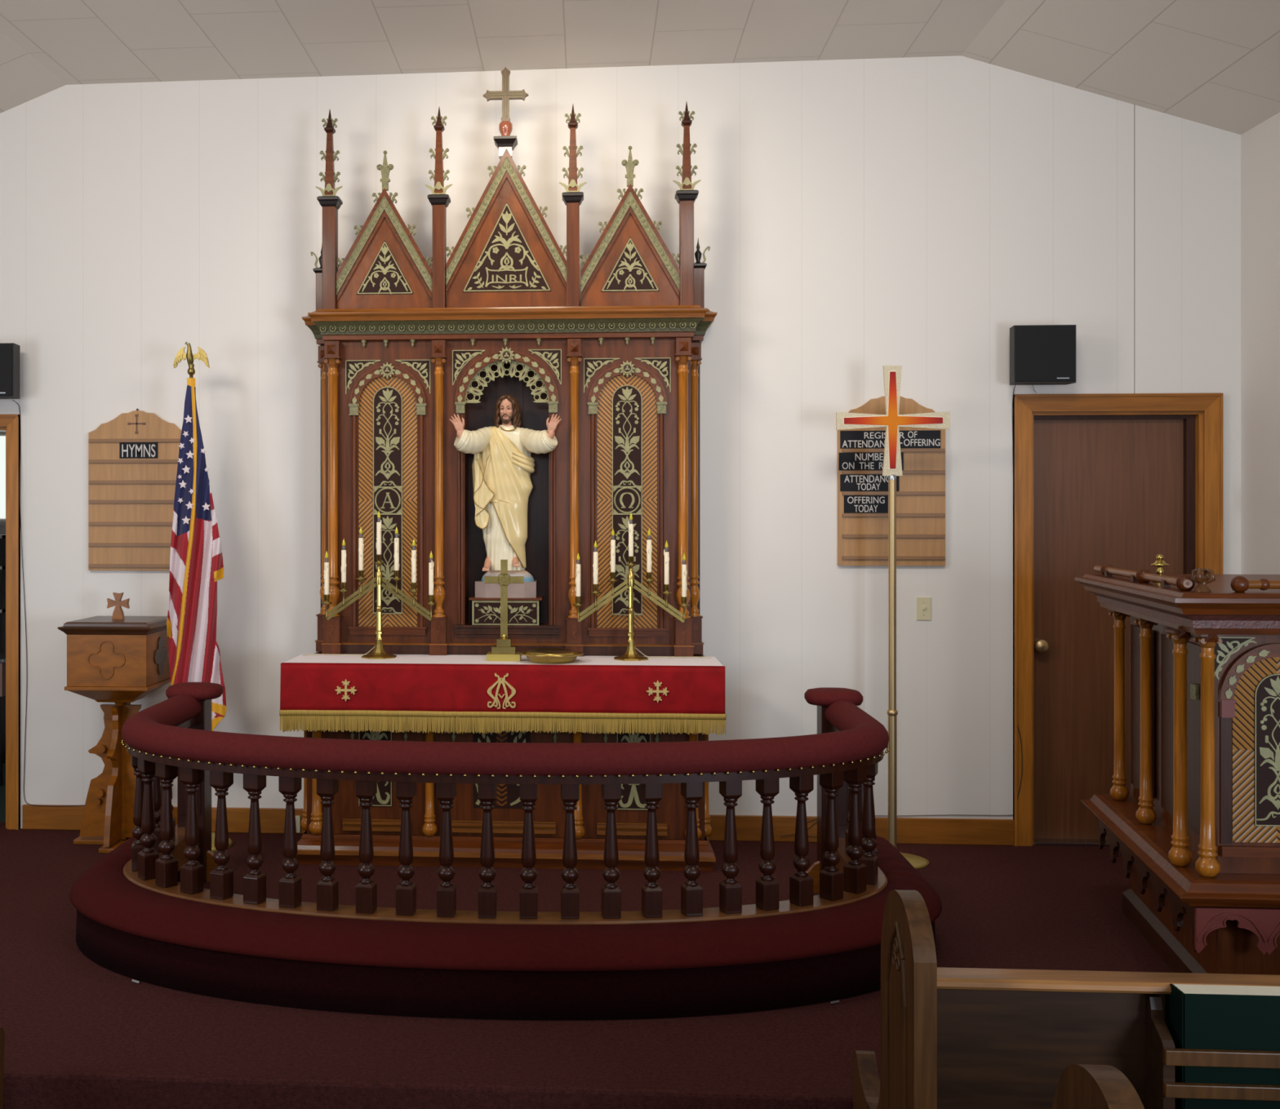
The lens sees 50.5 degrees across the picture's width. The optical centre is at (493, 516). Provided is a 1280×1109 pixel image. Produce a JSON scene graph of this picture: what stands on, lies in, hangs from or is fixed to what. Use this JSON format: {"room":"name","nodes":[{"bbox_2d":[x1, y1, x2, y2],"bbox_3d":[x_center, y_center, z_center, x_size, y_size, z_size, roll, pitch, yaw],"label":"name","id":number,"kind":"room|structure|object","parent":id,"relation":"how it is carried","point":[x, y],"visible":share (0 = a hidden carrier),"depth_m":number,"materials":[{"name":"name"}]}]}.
{"room":"house of worship","nodes":[
{"label":"house of worship","id":0,"kind":"room"},
{"bbox_2d":[0,525,5,534],"bbox_3d":[-3.217,0.300,8.271,2.841,2.600,2.360,0,0,4],"label":"wall","id":1,"kind":"structure","parent":0,"point":[2,528],"depth_m":9.37,"materials":[{"name":"grey paint"}]},
{"bbox_2d":[0,431,5,525],"bbox_3d":[-3.466,-0.274,9.344,0.570,0.673,0.045,0,0,4],"label":"window","id":2,"kind":"structure","parent":1,"relation":"in","point":[2,434],"depth_m":9.32,"materials":[{"name":"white glass"}]},
{"bbox_2d":[0,762,1173,1108],"bbox_3d":[-0.580,1.770,6.490,8.347,0.340,5.350,0,0,4],"label":"floor","id":3,"kind":"structure","parent":0,"point":[79,1033],"depth_m":4.23,"materials":[{"name":"red carpet"}]},
{"bbox_2d":[0,534,5,764],"bbox_3d":[-3.422,0.860,8.902,0.510,1.480,0.390,0,0,4],"label":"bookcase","id":4,"kind":"object","parent":3,"relation":"on","point":[2,537],"visible":0.22,"depth_m":8.72,"materials":[{"name":"black wood"}]},
{"bbox_2d":[0,653,5,786],"bbox_3d":[-3.088,1.222,8.142,0.417,0.757,0.400,0,0,4],"label":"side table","id":5,"kind":"object","parent":3,"relation":"on","point":[2,655],"visible":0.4,"depth_m":7.97,"materials":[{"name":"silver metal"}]},
{"bbox_2d":[57,592,170,853],"bbox_3d":[-1.825,0.986,6.582,0.452,1.228,0.464,0,0,4],"label":"baptismal font","id":6,"kind":"object","parent":3,"relation":"on","point":[120,660],"visible":0.84,"depth_m":6.44,"materials":[{"name":"brown wood"}]},
{"bbox_2d":[173,342,232,853],"bbox_3d":[-1.428,0.376,6.524,0.316,2.448,0.316,0,0,4],"label":"flag stand","id":7,"kind":"object","parent":3,"relation":"on","point":[201,355],"visible":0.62,"depth_m":6.51,"materials":[{"name":"gold metal"}]},
{"bbox_2d":[166,377,226,731],"bbox_3d":[-1.437,0.194,6.462,0.298,1.730,0.090,0,0,4],"label":"flag","id":8,"kind":"object","parent":7,"relation":"hanging from","point":[196,557],"visible":0.9,"depth_m":6.47,"materials":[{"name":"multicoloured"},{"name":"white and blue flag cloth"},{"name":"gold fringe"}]},
{"bbox_2d":[120,682,888,925],"bbox_3d":[0.024,1.167,5.206,3.006,0.866,1.439,0,0,4],"label":"rail","id":9,"kind":"object","parent":3,"relation":"on","point":[166,740],"visible":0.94,"depth_m":4.62,"materials":[{"name":"brown wood"}]},
{"bbox_2d":[165,682,222,700],"bbox_3d":[-1.315,0.767,5.915,0.236,0.066,0.210,0,0,4],"label":"cushion","id":10,"kind":"object","parent":9,"relation":"on","point":[194,691],"depth_m":5.83,"materials":[{"name":"red fabric"}]},
{"bbox_2d":[121,694,888,776],"bbox_3d":[0.020,0.821,5.154,2.946,0.106,1.333,0,0,4],"label":"cushion","id":11,"kind":"object","parent":9,"relation":"on","point":[159,733],"depth_m":4.60,"materials":[{"name":"red fabric"}]},
{"bbox_2d":[804,688,862,706],"bbox_3d":[1.448,0.767,5.724,0.236,0.066,0.210,0,0,4],"label":"cushion","id":12,"kind":"object","parent":9,"relation":"on","point":[816,696],"depth_m":5.64,"materials":[{"name":"red fabric"}]},
{"bbox_2d":[69,825,942,1020],"bbox_3d":[0.012,1.472,5.031,3.315,0.249,1.581,0,0,4],"label":"kneeler","id":13,"kind":"object","parent":3,"relation":"on","point":[450,971],"visible":0.87,"depth_m":4.37,"materials":[{"name":"red fabric"}]},
{"bbox_2d":[296,652,715,871],"bbox_3d":[0.057,1.142,6.361,1.921,0.945,0.680,0,0,4],"label":"altar","id":14,"kind":"object","parent":3,"relation":"on","point":[466,813],"visible":0.35,"depth_m":6.19,"materials":[{"name":"brown wood"}]},
{"bbox_2d":[350,722,355,739],"bbox_3d":[-0.657,1.001,6.258,0.023,0.092,0.022,0,0,4],"label":"pendant","id":15,"kind":"object","parent":14,"relation":"attached to","point":[352,734],"depth_m":6.25,"materials":[{"name":"gold metal"}]},
{"bbox_2d":[403,724,408,741],"bbox_3d":[-0.408,1.001,6.241,0.023,0.092,0.022,0,0,4],"label":"pendant","id":16,"kind":"object","parent":14,"relation":"attached to","point":[406,734],"depth_m":6.24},
{"bbox_2d":[451,727,456,742],"bbox_3d":[-0.185,1.001,6.226,0.023,0.092,0.022,0,0,4],"label":"pendant","id":17,"kind":"object","parent":14,"relation":"attached to","point":[453,735],"depth_m":6.22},
{"bbox_2d":[282,653,722,733],"bbox_3d":[0.046,0.820,6.220,1.980,0.313,0.424,0,0,4],"label":"linens","id":18,"kind":"object","parent":14,"relation":"on","point":[400,659],"visible":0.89,"depth_m":6.19,"materials":[{"name":"white"}]},
{"bbox_2d":[302,511,436,659],"bbox_3d":[-0.590,0.317,6.340,0.649,0.693,0.168,0,0,4],"label":"candelabrum","id":19,"kind":"object","parent":18,"relation":"on","point":[379,653],"visible":1,"depth_m":6.32,"materials":[{"name":"gold metal"}]},
{"bbox_2d":[320,595,332,617],"bbox_3d":[-0.788,0.422,6.343,0.052,0.111,0.052,0,0,4],"label":"socket","id":20,"kind":"object","parent":19,"relation":"attached to","point":[326,602],"depth_m":6.34,"materials":[{"name":"gold metal"}]},
{"bbox_2d":[324,551,328,595],"bbox_3d":[-0.789,0.266,6.342,0.024,0.213,0.025,0,0,4],"label":"candle","id":21,"kind":"object","parent":19,"relation":"on","point":[326,564],"depth_m":6.33,"materials":[{"name":"white wax"}]},
{"bbox_2d":[338,582,349,605],"bbox_3d":[-0.706,0.364,6.338,0.052,0.111,0.052,0,0,4],"label":"socket","id":22,"kind":"object","parent":19,"relation":"attached to","point":[344,590],"depth_m":6.33,"materials":[{"name":"gold metal"}]},
{"bbox_2d":[341,539,346,582],"bbox_3d":[-0.706,0.208,6.337,0.026,0.213,0.025,0,0,4],"label":"candle","id":23,"kind":"object","parent":19,"relation":"on","point":[344,565],"depth_m":6.33,"materials":[{"name":"white wax"}]},
{"bbox_2d":[355,570,366,593],"bbox_3d":[-0.625,0.307,6.332,0.052,0.111,0.052,0,0,4],"label":"socket","id":24,"kind":"object","parent":19,"relation":"attached to","point":[361,573],"depth_m":6.33,"materials":[{"name":"gold metal"}]},
{"bbox_2d":[358,527,364,570],"bbox_3d":[-0.624,0.151,6.331,0.025,0.213,0.025,0,0,4],"label":"candle","id":25,"kind":"object","parent":19,"relation":"on","point":[361,546],"depth_m":6.32,"materials":[{"name":"white wax"}]},
{"bbox_2d":[376,511,381,554],"bbox_3d":[-0.540,0.076,6.332,0.027,0.213,0.023,0,0,4],"label":"candle","id":26,"kind":"object","parent":19,"relation":"on","point":[379,522],"depth_m":6.32,"materials":[{"name":"white wax"}]},
{"bbox_2d":[373,554,384,567],"bbox_3d":[-0.540,0.212,6.332,0.052,0.070,0.052,0,0,4],"label":"socket","id":27,"kind":"object","parent":19,"relation":"attached to","point":[379,557],"depth_m":6.32,"materials":[{"name":"gold metal"}]},
{"bbox_2d":[391,570,401,594],"bbox_3d":[-0.456,0.307,6.321,0.052,0.111,0.052,0,0,4],"label":"socket","id":28,"kind":"object","parent":19,"relation":"attached to","point":[396,579],"depth_m":6.32,"materials":[{"name":"gold metal"}]},
{"bbox_2d":[393,527,399,570],"bbox_3d":[-0.456,0.151,6.319,0.025,0.213,0.025,0,0,4],"label":"candle","id":29,"kind":"object","parent":19,"relation":"on","point":[396,556],"depth_m":6.31,"materials":[{"name":"white wax"}]},
{"bbox_2d":[410,539,416,582],"bbox_3d":[-0.376,0.208,6.314,0.025,0.213,0.025,0,0,4],"label":"candle","id":30,"kind":"object","parent":19,"relation":"on","point":[413,559],"depth_m":6.31,"materials":[{"name":"white wax"}]},
{"bbox_2d":[408,582,419,606],"bbox_3d":[-0.374,0.364,6.315,0.052,0.111,0.052,0,0,4],"label":"socket","id":31,"kind":"object","parent":19,"relation":"attached to","point":[413,590],"depth_m":6.31,"materials":[{"name":"gold metal"}]},
{"bbox_2d":[426,595,436,618],"bbox_3d":[-0.293,0.422,6.309,0.052,0.111,0.052,0,0,4],"label":"socket","id":32,"kind":"object","parent":19,"relation":"attached to","point":[431,597],"depth_m":6.30,"materials":[{"name":"gold metal"}]},
{"bbox_2d":[428,551,434,595],"bbox_3d":[-0.292,0.266,6.308,0.025,0.213,0.025,0,0,4],"label":"candle","id":33,"kind":"object","parent":19,"relation":"on","point":[431,564],"depth_m":6.30,"materials":[{"name":"white wax"}]},
{"bbox_2d":[484,560,524,661],"bbox_3d":[0.049,0.431,6.221,0.184,0.464,0.120,0,0,4],"label":"cross","id":34,"kind":"object","parent":18,"relation":"on","point":[504,651],"visible":0.99,"depth_m":6.21,"materials":[{"name":"gold metal"}]},
{"bbox_2d":[519,648,584,664],"bbox_3d":[0.266,0.637,6.146,0.297,0.050,0.297,0,0,4],"label":"plate","id":35,"kind":"object","parent":18,"relation":"on","point":[549,655],"visible":1,"depth_m":6.06,"materials":[{"name":"gold metal"}]},
{"bbox_2d":[573,513,711,661],"bbox_3d":[0.692,0.321,6.252,0.647,0.684,0.167,0,0,4],"label":"candelabrum","id":36,"kind":"object","parent":18,"relation":"on","point":[630,655],"visible":1,"depth_m":6.24,"materials":[{"name":"gold metal"}]},
{"bbox_2d":[575,552,580,596],"bbox_3d":[0.394,0.271,6.261,0.025,0.210,0.025,0,0,4],"label":"candle","id":37,"kind":"object","parent":36,"relation":"on","point":[578,566],"depth_m":6.25,"materials":[{"name":"white wax"}]},
{"bbox_2d":[573,596,583,620],"bbox_3d":[0.395,0.425,6.262,0.052,0.110,0.052,0,0,4],"label":"socket","id":38,"kind":"object","parent":36,"relation":"attached to","point":[578,599],"depth_m":6.26,"materials":[{"name":"gold metal"}]},
{"bbox_2d":[590,584,600,607],"bbox_3d":[0.475,0.368,6.256,0.052,0.110,0.052,0,0,4],"label":"socket","id":39,"kind":"object","parent":36,"relation":"attached to","point":[595,587],"depth_m":6.25,"materials":[{"name":"gold metal"}]},
{"bbox_2d":[592,540,598,584],"bbox_3d":[0.474,0.214,6.255,0.025,0.210,0.024,0,0,4],"label":"candle","id":40,"kind":"object","parent":36,"relation":"on","point":[595,566],"depth_m":6.25,"materials":[{"name":"white wax"}]},
{"bbox_2d":[609,528,615,572],"bbox_3d":[0.554,0.158,6.249,0.025,0.210,0.025,0,0,4],"label":"candle","id":41,"kind":"object","parent":36,"relation":"on","point":[612,563],"depth_m":6.24,"materials":[{"name":"white wax"}]},
{"bbox_2d":[607,572,618,595],"bbox_3d":[0.556,0.312,6.251,0.052,0.110,0.052,0,0,4],"label":"socket","id":42,"kind":"object","parent":36,"relation":"attached to","point":[612,580],"depth_m":6.25,"materials":[{"name":"gold metal"}]},
{"bbox_2d":[627,513,633,556],"bbox_3d":[0.638,0.084,6.250,0.025,0.210,0.024,0,0,4],"label":"candle","id":43,"kind":"object","parent":36,"relation":"on","point":[630,525],"depth_m":6.24,"materials":[{"name":"white wax"}]},
{"bbox_2d":[625,556,636,568],"bbox_3d":[0.639,0.218,6.251,0.052,0.069,0.052,0,0,4],"label":"socket","id":44,"kind":"object","parent":36,"relation":"attached to","point":[630,564],"depth_m":6.24,"materials":[{"name":"gold metal"}]},
{"bbox_2d":[644,572,654,595],"bbox_3d":[0.722,0.312,6.239,0.052,0.110,0.052,0,0,4],"label":"socket","id":45,"kind":"object","parent":36,"relation":"attached to","point":[649,575],"depth_m":6.24,"materials":[{"name":"gold metal"}]},
{"bbox_2d":[646,528,652,572],"bbox_3d":[0.723,0.158,6.238,0.026,0.210,0.025,0,0,4],"label":"candle","id":46,"kind":"object","parent":36,"relation":"on","point":[649,547],"depth_m":6.23,"materials":[{"name":"white wax"}]},
{"bbox_2d":[661,584,671,608],"bbox_3d":[0.803,0.368,6.234,0.052,0.110,0.052,0,0,4],"label":"socket","id":47,"kind":"object","parent":36,"relation":"attached to","point":[666,587],"depth_m":6.23,"materials":[{"name":"gold metal"}]},
{"bbox_2d":[663,540,669,584],"bbox_3d":[0.802,0.214,6.232,0.026,0.210,0.025,0,0,4],"label":"candle","id":48,"kind":"object","parent":36,"relation":"on","point":[666,554],"depth_m":6.22,"materials":[{"name":"white wax"}]},
{"bbox_2d":[678,596,689,620],"bbox_3d":[0.883,0.425,6.228,0.052,0.110,0.052,0,0,4],"label":"socket","id":49,"kind":"object","parent":36,"relation":"attached to","point":[684,605],"depth_m":6.22,"materials":[{"name":"gold metal"}]},
{"bbox_2d":[681,553,687,596],"bbox_3d":[0.884,0.271,6.226,0.025,0.210,0.025,0,0,4],"label":"candle","id":50,"kind":"object","parent":36,"relation":"on","point":[684,571],"depth_m":6.22,"materials":[{"name":"white wax"}]},
{"bbox_2d":[279,662,726,735],"bbox_3d":[0.032,0.816,6.007,1.994,0.307,0.051,0,0,4],"label":"altar cloth","id":51,"kind":"object","parent":14,"relation":"hanging from","point":[358,694],"visible":1,"depth_m":6.00,"materials":[{"name":"red cloth"},{"name":"gold thread fringe and embroidery"}]},
{"bbox_2d":[302,66,716,657],"bbox_3d":[0.069,-0.750,6.541,2.012,2.829,0.336,0,0,4],"label":"reredos","id":52,"kind":"object","parent":14,"relation":"on","point":[406,347],"visible":0.95,"depth_m":6.45,"materials":[{"name":"brown wood"}]},
{"bbox_2d":[360,339,366,347],"bbox_3d":[-0.627,-0.836,6.495,0.027,0.039,0.025,0,0,4],"label":"pendant","id":53,"kind":"object","parent":52,"relation":"attached to","point":[363,342],"depth_m":6.49,"materials":[{"name":"wood"}]},
{"bbox_2d":[382,339,388,347],"bbox_3d":[-0.521,-0.836,6.487,0.027,0.039,0.025,0,0,4],"label":"pendant","id":54,"kind":"object","parent":52,"relation":"attached to","point":[385,342],"depth_m":6.48,"materials":[{"name":"wood"}]},
{"bbox_2d":[409,339,415,347],"bbox_3d":[-0.390,-0.836,6.478,0.027,0.039,0.025,0,0,4],"label":"pendant","id":55,"kind":"object","parent":52,"relation":"attached to","point":[412,342],"depth_m":6.48,"materials":[{"name":"wood"}]},
{"bbox_2d":[470,338,475,346],"bbox_3d":[-0.100,-0.836,6.458,0.027,0.039,0.025,0,0,4],"label":"pendant","id":56,"kind":"object","parent":52,"relation":"on","point":[472,340],"depth_m":6.45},
{"bbox_2d":[502,338,507,346],"bbox_3d":[0.057,-0.836,6.447,0.027,0.039,0.025,0,0,4],"label":"pendant","id":57,"kind":"object","parent":52,"relation":"on","point":[504,340],"depth_m":6.44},
{"bbox_2d":[468,595,543,625],"bbox_3d":[0.064,0.458,6.562,0.352,0.134,0.209,0,0,4],"label":"pedestal","id":58,"kind":"object","parent":52,"relation":"in","point":[485,611],"visible":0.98,"depth_m":6.47,"materials":[{"name":"brown wood"}]},
{"bbox_2d":[448,394,561,598],"bbox_3d":[0.065,-0.101,6.486,0.533,0.983,0.312,0,0,4],"label":"statue","id":59,"kind":"object","parent":58,"relation":"on","point":[503,464],"visible":0.99,"depth_m":6.46,"materials":[{"name":"beige ceramic"}]},
{"bbox_2d":[536,337,541,346],"bbox_3d":[0.217,-0.836,6.436,0.027,0.039,0.025,0,0,4],"label":"pendant","id":60,"kind":"object","parent":52,"relation":"on","point":[538,340],"depth_m":6.43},
{"bbox_2d":[598,337,603,345],"bbox_3d":[0.513,-0.836,6.416,0.027,0.039,0.025,0,0,4],"label":"pendant","id":61,"kind":"object","parent":52,"relation":"attached to","point":[600,340],"depth_m":6.41,"materials":[{"name":"wood"}]},
{"bbox_2d":[624,337,630,345],"bbox_3d":[0.637,-0.836,6.407,0.027,0.039,0.025,0,0,4],"label":"pendant","id":62,"kind":"object","parent":52,"relation":"attached to","point":[627,340],"depth_m":6.40,"materials":[{"name":"wood"}]},
{"bbox_2d":[649,337,655,345],"bbox_3d":[0.759,-0.836,6.399,0.027,0.039,0.025,0,0,4],"label":"pendant","id":63,"kind":"object","parent":52,"relation":"attached to","point":[652,340],"depth_m":6.40,"materials":[{"name":"wood"}]},
{"bbox_2d":[552,724,557,742],"bbox_3d":[0.284,1.001,6.193,0.023,0.092,0.022,0,0,4],"label":"pendant","id":64,"kind":"object","parent":14,"relation":"attached to","point":[554,735],"depth_m":6.19,"materials":[{"name":"metal"}]},
{"bbox_2d":[603,727,608,742],"bbox_3d":[0.515,1.001,6.177,0.023,0.092,0.022,0,0,4],"label":"pendant","id":65,"kind":"object","parent":14,"relation":"attached to","point":[605,735],"depth_m":6.17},
{"bbox_2d":[654,732,659,742],"bbox_3d":[0.750,1.001,6.161,0.023,0.092,0.022,0,0,4],"label":"pendant","id":66,"kind":"object","parent":14,"relation":"attached to","point":[657,735],"depth_m":6.16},
{"bbox_2d":[835,365,950,869],"bbox_3d":[1.856,0.449,6.232,0.442,2.301,0.304,0,0,-29],"label":"processional cross","id":67,"kind":"object","parent":3,"relation":"on","point":[891,420],"visible":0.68,"depth_m":6.22,"materials":[{"name":"gold metal"}]},
{"bbox_2d":[1074,564,1279,975],"bbox_3d":[2.766,0.881,4.841,1.233,1.439,1.490,0,0,4],"label":"pulpit","id":68,"kind":"object","parent":3,"relation":"on","point":[1197,833],"visible":1,"depth_m":4.30,"materials":[{"name":"brown wood"}]},
{"bbox_2d":[1150,554,1168,582],"bbox_3d":[2.384,0.185,4.807,0.060,0.102,0.060,0,0,4],"label":"brass finial","id":69,"kind":"object","parent":68,"relation":"on","point":[1159,563],"visible":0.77,"depth_m":4.80,"materials":[{"name":"gold metal"}]},
{"bbox_2d":[0,55,1240,828],"bbox_3d":[-0.083,-0.328,6.802,7.398,3.855,0.140,0,0,4],"label":"wall","id":70,"kind":"structure","parent":0,"point":[856,217],"depth_m":6.64,"materials":[{"name":"white paint"}]},
{"bbox_2d":[0,342,19,399],"bbox_3d":[-2.548,-0.732,6.804,0.319,0.270,0.192,0,0,4],"label":"wall speaker","id":71,"kind":"object","parent":70,"relation":"attached to","point":[9,352],"visible":1,"depth_m":6.70,"materials":[{"name":"black plastic"}]},
{"bbox_2d":[0,344,12,395],"bbox_3d":[-2.554,-0.732,6.714,0.307,0.258,0.008,0,0,4],"label":"grille","id":72,"kind":"object","parent":71,"relation":"attached to","point":[6,350],"depth_m":6.70,"materials":[{"name":"black fabric"}]},
{"bbox_2d":[0,414,20,830],"bbox_3d":[-2.820,0.538,6.976,0.795,2.124,0.169,0,0,4],"label":"door frame","id":73,"kind":"structure","parent":70,"relation":"in","point":[9,424],"depth_m":6.87,"materials":[{"name":"brown wood"}]},
{"bbox_2d":[12,400,84,806],"bbox_3d":[-2.255,0.441,6.851,0.384,2.076,0.060,0,0,4],"label":"wire","id":74,"kind":"object","parent":70,"relation":"attached to","point":[12,400],"visible":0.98,"depth_m":6.88,"materials":[{"name":"black"}]},
{"bbox_2d":[88,408,182,570],"bbox_3d":[-1.810,-0.138,6.833,0.508,0.825,0.032,0,0,4],"label":"hymn board","id":75,"kind":"object","parent":70,"relation":"attached to","point":[131,501],"visible":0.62,"depth_m":6.83,"materials":[{"name":"brown wood"}]},
{"bbox_2d":[119,442,157,458],"bbox_3d":[-1.803,-0.338,6.825,0.198,0.082,0.004,0,0,4],"label":"card","id":76,"kind":"object","parent":75,"relation":"on","point":[126,450],"visible":1,"depth_m":6.82,"materials":[{"name":"black"}]},
{"bbox_2d":[295,816,300,833],"bbox_3d":[-0.999,1.550,6.772,0.051,0.085,0.010,0,0,4],"label":"wall outlet","id":77,"kind":"object","parent":70,"relation":"attached to","point":[297,818],"visible":0.46,"depth_m":6.77,"materials":[{"name":"beige plastic"}]},
{"bbox_2d":[22,804,1013,845],"bbox_3d":[0.595,1.538,6.676,6.028,0.125,0.018,0,0,4],"label":"baseboard","id":78,"kind":"structure","parent":70,"relation":"attached to","point":[748,828],"depth_m":6.61,"materials":[{"name":"brown wood"}]},
{"bbox_2d":[780,818,817,837],"bbox_3d":[1.516,1.523,6.596,0.216,0.104,0.007,0,0,2],"label":"wire","id":79,"kind":"object","parent":70,"relation":"attached to","point":[816,819],"visible":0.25,"depth_m":6.59,"materials":[{"name":"black"}]},
{"bbox_2d":[837,395,945,565],"bbox_3d":[1.947,-0.176,6.573,0.515,0.831,0.032,0,0,4],"label":"board","id":80,"kind":"object","parent":70,"relation":"attached to","point":[862,538],"visible":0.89,"depth_m":6.56,"materials":[{"name":"brown wood"}]},
{"bbox_2d":[844,495,888,513],"bbox_3d":[1.822,-0.061,6.575,0.212,0.086,0.004,0,0,4],"label":"card","id":81,"kind":"object","parent":80,"relation":"on","point":[852,504],"visible":1,"depth_m":6.57,"materials":[{"name":"black"}]},
{"bbox_2d":[840,474,898,491],"bbox_3d":[1.840,-0.166,6.574,0.283,0.083,0.004,0,0,4],"label":"card","id":82,"kind":"object","parent":80,"relation":"on","point":[848,482],"visible":0.82,"depth_m":6.57,"materials":[{"name":"black"}]},
{"bbox_2d":[839,452,903,470],"bbox_3d":[1.847,-0.271,6.573,0.310,0.087,0.004,0,0,4],"label":"card","id":83,"kind":"object","parent":80,"relation":"on","point":[847,461],"visible":0.65,"depth_m":6.58,"materials":[{"name":"black"}]},
{"bbox_2d":[840,430,940,448],"bbox_3d":[1.939,-0.378,6.567,0.482,0.087,0.004,0,0,4],"label":"card","id":84,"kind":"object","parent":80,"relation":"on","point":[908,438],"visible":0.78,"depth_m":6.57,"materials":[{"name":"black"}]},
{"bbox_2d":[916,597,930,620],"bbox_3d":[2.104,0.450,6.572,0.068,0.112,0.015,0,0,4],"label":"light switch","id":85,"kind":"object","parent":70,"relation":"attached to","point":[923,604],"visible":1,"depth_m":6.58,"materials":[{"name":"beige plastic"}]},
{"bbox_2d":[875,385,1022,816],"bbox_3d":[2.199,0.415,6.543,0.738,2.108,0.060,0,0,4],"label":"wire","id":86,"kind":"object","parent":70,"relation":"attached to","point":[1015,385],"visible":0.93,"depth_m":6.55,"materials":[{"name":"black"}]},
{"bbox_2d":[1009,324,1075,385],"bbox_3d":[2.616,-0.771,6.447,0.286,0.274,0.192,0,0,4],"label":"wall speaker","id":87,"kind":"object","parent":70,"relation":"attached to","point":[1040,354],"visible":1,"depth_m":6.35,"materials":[{"name":"black plastic"}]},
{"bbox_2d":[1013,393,1222,847],"bbox_3d":[3.023,0.503,6.573,0.977,2.195,0.169,0,0,4],"label":"door","id":88,"kind":"structure","parent":70,"relation":"in","point":[1132,482],"depth_m":6.59,"materials":[{"name":"brown wood"}]},
{"bbox_2d":[0,0,1279,134],"bbox_3d":[-0.426,-1.965,1.824,7.398,0.781,10.160,0,0,4],"label":"ceiling","id":89,"kind":"structure","parent":0,"point":[1212,63],"depth_m":6.15,"materials":[{"name":"white paint"}]},
{"bbox_2d":[1240,111,1279,574],"bbox_3d":[3.333,-0.400,1.554,0.140,4.600,10.140,0,0,4],"label":"wall","id":90,"kind":"structure","parent":0,"point":[1260,144],"depth_m":6.29,"materials":[{"name":"white paint"}]},
{"bbox_3d":[-0.534,1.940,0.272,7.398,0.080,7.050,0,0,4],"label":"floor","id":91,"kind":"structure","parent":0,"visible":0},
{"bbox_2d":[0,1027,4,1108],"bbox_3d":[-2.405,1.383,3.514,2.032,1.034,0.680,0,0,4],"label":"pew","id":92,"kind":"object","parent":91,"relation":"on","point":[2,1032],"visible":1,"depth_m":3.77,"materials":[{"name":"brown wood"}]},
{"bbox_2d":[852,890,1279,1108],"bbox_3d":[2.131,1.383,3.165,2.399,1.034,0.752,0,0,4],"label":"pew","id":93,"kind":"object","parent":91,"relation":"on","point":[952,1038],"visible":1,"depth_m":2.96,"materials":[{"name":"brown wood"}]},
{"bbox_2d":[1165,984,1279,1108],"bbox_3d":[1.601,1.192,2.885,0.271,0.356,0.082,0,0,4],"label":"book","id":94,"kind":"object","parent":93,"relation":"on","point":[1198,1017],"visible":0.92,"depth_m":2.85,"materials":[{"name":"green paper"}]},
{"bbox_2d":[1052,1064,1144,1108],"bbox_3d":[2.080,1.370,2.132,2.358,1.060,0.680,0,0,4],"label":"pew","id":95,"kind":"object","parent":91,"relation":"on","point":[1080,1086],"visible":1,"depth_m":2.02,"materials":[{"name":"brown wood"}]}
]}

